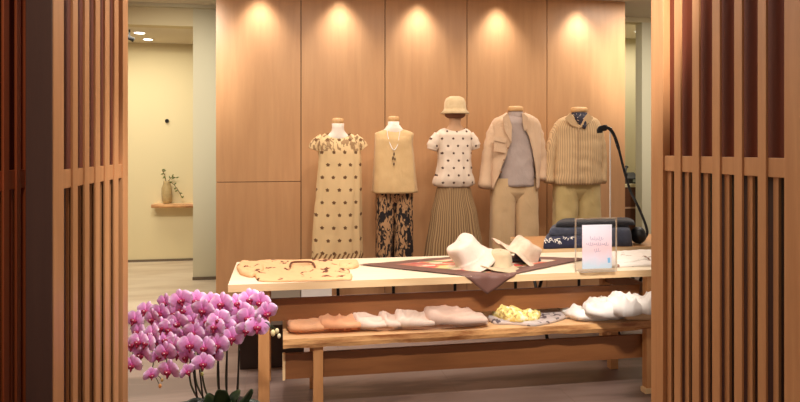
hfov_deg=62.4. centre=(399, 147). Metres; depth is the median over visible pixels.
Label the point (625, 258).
scarf
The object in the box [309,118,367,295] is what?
mannequin
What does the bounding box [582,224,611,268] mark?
sign card
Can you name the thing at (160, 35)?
ceiling
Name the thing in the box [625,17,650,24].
trim
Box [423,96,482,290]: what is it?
mannequin
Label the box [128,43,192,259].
wall
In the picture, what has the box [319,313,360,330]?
shirt
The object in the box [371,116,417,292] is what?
mannequin
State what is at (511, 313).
scarf
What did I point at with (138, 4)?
trim
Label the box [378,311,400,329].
shirt
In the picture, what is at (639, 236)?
desk lamp
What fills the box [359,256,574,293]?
scarf
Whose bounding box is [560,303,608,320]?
blouse
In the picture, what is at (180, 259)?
baseboard
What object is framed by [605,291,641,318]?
blouse
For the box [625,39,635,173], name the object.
wall
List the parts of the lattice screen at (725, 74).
post, rail, post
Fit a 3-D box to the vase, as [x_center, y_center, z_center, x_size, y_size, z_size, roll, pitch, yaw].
[-2.848,0.541,8.060,0.128,0.277,0.128,0,0,-10]
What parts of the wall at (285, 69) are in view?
wall panel, wall panel, wall panel, wall panel, wall panel, wall panel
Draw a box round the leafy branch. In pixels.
[161,169,183,197]
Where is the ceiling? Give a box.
[128,0,650,38]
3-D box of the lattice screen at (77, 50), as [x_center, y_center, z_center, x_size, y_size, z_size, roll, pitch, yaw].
[-1.088,-0.055,2.295,0.070,2.910,0.930,0,0,-10]
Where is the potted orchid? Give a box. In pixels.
[128,288,280,401]
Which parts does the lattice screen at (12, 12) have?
rail, post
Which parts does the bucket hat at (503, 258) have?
crown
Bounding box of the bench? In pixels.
[283,311,650,401]
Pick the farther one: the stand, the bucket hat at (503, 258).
the stand
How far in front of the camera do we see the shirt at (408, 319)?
3.56 m
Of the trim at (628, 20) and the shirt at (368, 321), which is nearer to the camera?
the shirt at (368, 321)
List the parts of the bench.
leg, leg, leg, leg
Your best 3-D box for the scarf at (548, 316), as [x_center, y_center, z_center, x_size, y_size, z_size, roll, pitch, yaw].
[0.776,0.966,3.783,0.556,0.024,0.312,0,0,-10]
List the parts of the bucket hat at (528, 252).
crown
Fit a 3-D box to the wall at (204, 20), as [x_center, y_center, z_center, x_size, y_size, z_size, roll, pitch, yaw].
[-1.256,-0.055,7.231,1.926,2.910,0.160,0,0,-10]
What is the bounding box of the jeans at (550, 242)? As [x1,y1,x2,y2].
[543,233,574,248]
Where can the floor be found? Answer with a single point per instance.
(577, 381)
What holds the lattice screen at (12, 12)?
on the floor
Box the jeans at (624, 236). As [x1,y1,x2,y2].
[617,225,631,245]
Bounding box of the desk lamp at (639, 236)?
[597,125,648,243]
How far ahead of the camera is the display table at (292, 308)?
3.67 m
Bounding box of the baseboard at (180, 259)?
[128,258,192,261]
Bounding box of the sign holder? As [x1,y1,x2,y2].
[575,217,616,272]
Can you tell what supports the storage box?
on the floor
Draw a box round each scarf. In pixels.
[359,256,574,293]
[487,309,565,326]
[492,304,540,321]
[617,249,650,266]
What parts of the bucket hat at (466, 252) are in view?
crown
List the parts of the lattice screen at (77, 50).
post, rail, post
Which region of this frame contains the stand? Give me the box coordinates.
[609,127,611,217]
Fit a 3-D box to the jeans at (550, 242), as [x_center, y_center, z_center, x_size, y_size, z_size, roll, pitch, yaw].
[1.187,0.642,4.662,0.492,0.083,0.341,0,0,-10]
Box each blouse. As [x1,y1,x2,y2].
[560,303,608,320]
[582,295,622,319]
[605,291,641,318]
[636,291,650,314]
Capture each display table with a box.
[228,252,650,401]
[510,234,650,338]
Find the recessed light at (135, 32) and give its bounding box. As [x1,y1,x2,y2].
[133,31,145,33]
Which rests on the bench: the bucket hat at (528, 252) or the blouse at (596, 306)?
the blouse at (596, 306)
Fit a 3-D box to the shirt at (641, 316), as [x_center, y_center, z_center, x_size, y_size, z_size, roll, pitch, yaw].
[1.446,0.946,3.776,0.389,0.065,0.136,0,0,-10]
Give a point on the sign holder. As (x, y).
(579, 222)
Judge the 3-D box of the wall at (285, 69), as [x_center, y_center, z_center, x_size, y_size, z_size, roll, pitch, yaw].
[0.273,-0.055,6.661,4.079,2.910,0.450,0,0,-10]
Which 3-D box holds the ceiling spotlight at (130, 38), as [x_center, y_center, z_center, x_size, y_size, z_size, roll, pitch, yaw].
[-2.953,-1.223,7.188,0.124,0.135,0.052,0,0,-10]
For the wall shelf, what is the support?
attached to the wall at (160, 75)
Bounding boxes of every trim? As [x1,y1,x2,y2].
[128,2,215,8]
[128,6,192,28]
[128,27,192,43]
[192,276,215,279]
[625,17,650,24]
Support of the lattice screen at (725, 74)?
on the floor
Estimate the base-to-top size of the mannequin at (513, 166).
1.791 m
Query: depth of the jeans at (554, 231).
4.54 m
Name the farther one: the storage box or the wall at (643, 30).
the wall at (643, 30)
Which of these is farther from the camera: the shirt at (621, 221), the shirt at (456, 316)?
the shirt at (621, 221)
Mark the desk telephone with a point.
(631, 176)
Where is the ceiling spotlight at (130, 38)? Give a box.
[128,29,134,41]
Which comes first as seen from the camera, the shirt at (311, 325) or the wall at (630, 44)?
the shirt at (311, 325)
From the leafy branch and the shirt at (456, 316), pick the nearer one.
the shirt at (456, 316)
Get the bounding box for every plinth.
[271,290,299,297]
[300,289,331,296]
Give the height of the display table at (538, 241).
0.710 m
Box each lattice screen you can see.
[0,0,25,401]
[26,0,127,401]
[651,0,799,401]
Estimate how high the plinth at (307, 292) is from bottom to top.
0.270 m
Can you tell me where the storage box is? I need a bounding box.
[240,321,303,369]
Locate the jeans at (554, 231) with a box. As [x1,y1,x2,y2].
[549,224,574,239]
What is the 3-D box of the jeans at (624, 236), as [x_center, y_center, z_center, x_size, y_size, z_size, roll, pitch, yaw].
[1.546,0.620,4.738,0.228,0.127,0.457,0,0,18]
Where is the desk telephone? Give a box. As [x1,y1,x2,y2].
[625,165,635,183]
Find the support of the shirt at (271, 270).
on the display table at (292, 308)
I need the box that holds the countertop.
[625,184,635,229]
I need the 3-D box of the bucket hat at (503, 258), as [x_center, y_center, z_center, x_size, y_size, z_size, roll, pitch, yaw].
[0.570,0.650,3.803,0.278,0.132,0.300,0,0,-10]
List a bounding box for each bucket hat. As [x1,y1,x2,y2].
[447,233,494,271]
[481,248,518,273]
[492,235,541,265]
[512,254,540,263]
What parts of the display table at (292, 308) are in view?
leg, leg, leg, leg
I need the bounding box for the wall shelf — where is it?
[151,203,192,207]
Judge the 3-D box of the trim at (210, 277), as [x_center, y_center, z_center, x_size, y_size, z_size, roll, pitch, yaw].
[-1.243,1.383,7.146,1.930,0.035,0.012,0,0,-10]
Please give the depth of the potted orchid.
2.92 m
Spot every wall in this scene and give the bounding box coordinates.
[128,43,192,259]
[193,9,215,276]
[216,0,624,296]
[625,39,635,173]
[636,22,650,233]
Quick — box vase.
[161,181,171,203]
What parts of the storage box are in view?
lid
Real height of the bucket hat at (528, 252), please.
0.227 m
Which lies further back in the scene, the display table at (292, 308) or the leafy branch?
the leafy branch
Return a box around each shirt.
[237,259,358,281]
[286,318,327,332]
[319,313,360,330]
[353,312,394,330]
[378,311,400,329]
[395,309,455,329]
[424,305,488,326]
[555,217,634,226]
[624,314,650,319]
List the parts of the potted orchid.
flower, flower, flower, flower, flower, flower, flower, flower, flower, flower, flower, flower, flower, flower, flower, stem, flower, flower, flower, flower, flower, flower, stem, flower, flower, flower, flower, stem, flower, flower, flower, flower, flower, flower, flower, flower, flower, flower, flower, flower, flower, flower, flower, flower, flower, flower, flower, flower, flower, flower, flower, flower, flower, flower, flower, flower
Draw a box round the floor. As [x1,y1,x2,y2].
[128,260,650,401]
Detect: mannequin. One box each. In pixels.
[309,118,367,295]
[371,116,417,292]
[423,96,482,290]
[478,106,546,288]
[543,107,606,285]
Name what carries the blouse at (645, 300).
on the bench
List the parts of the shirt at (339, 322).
trim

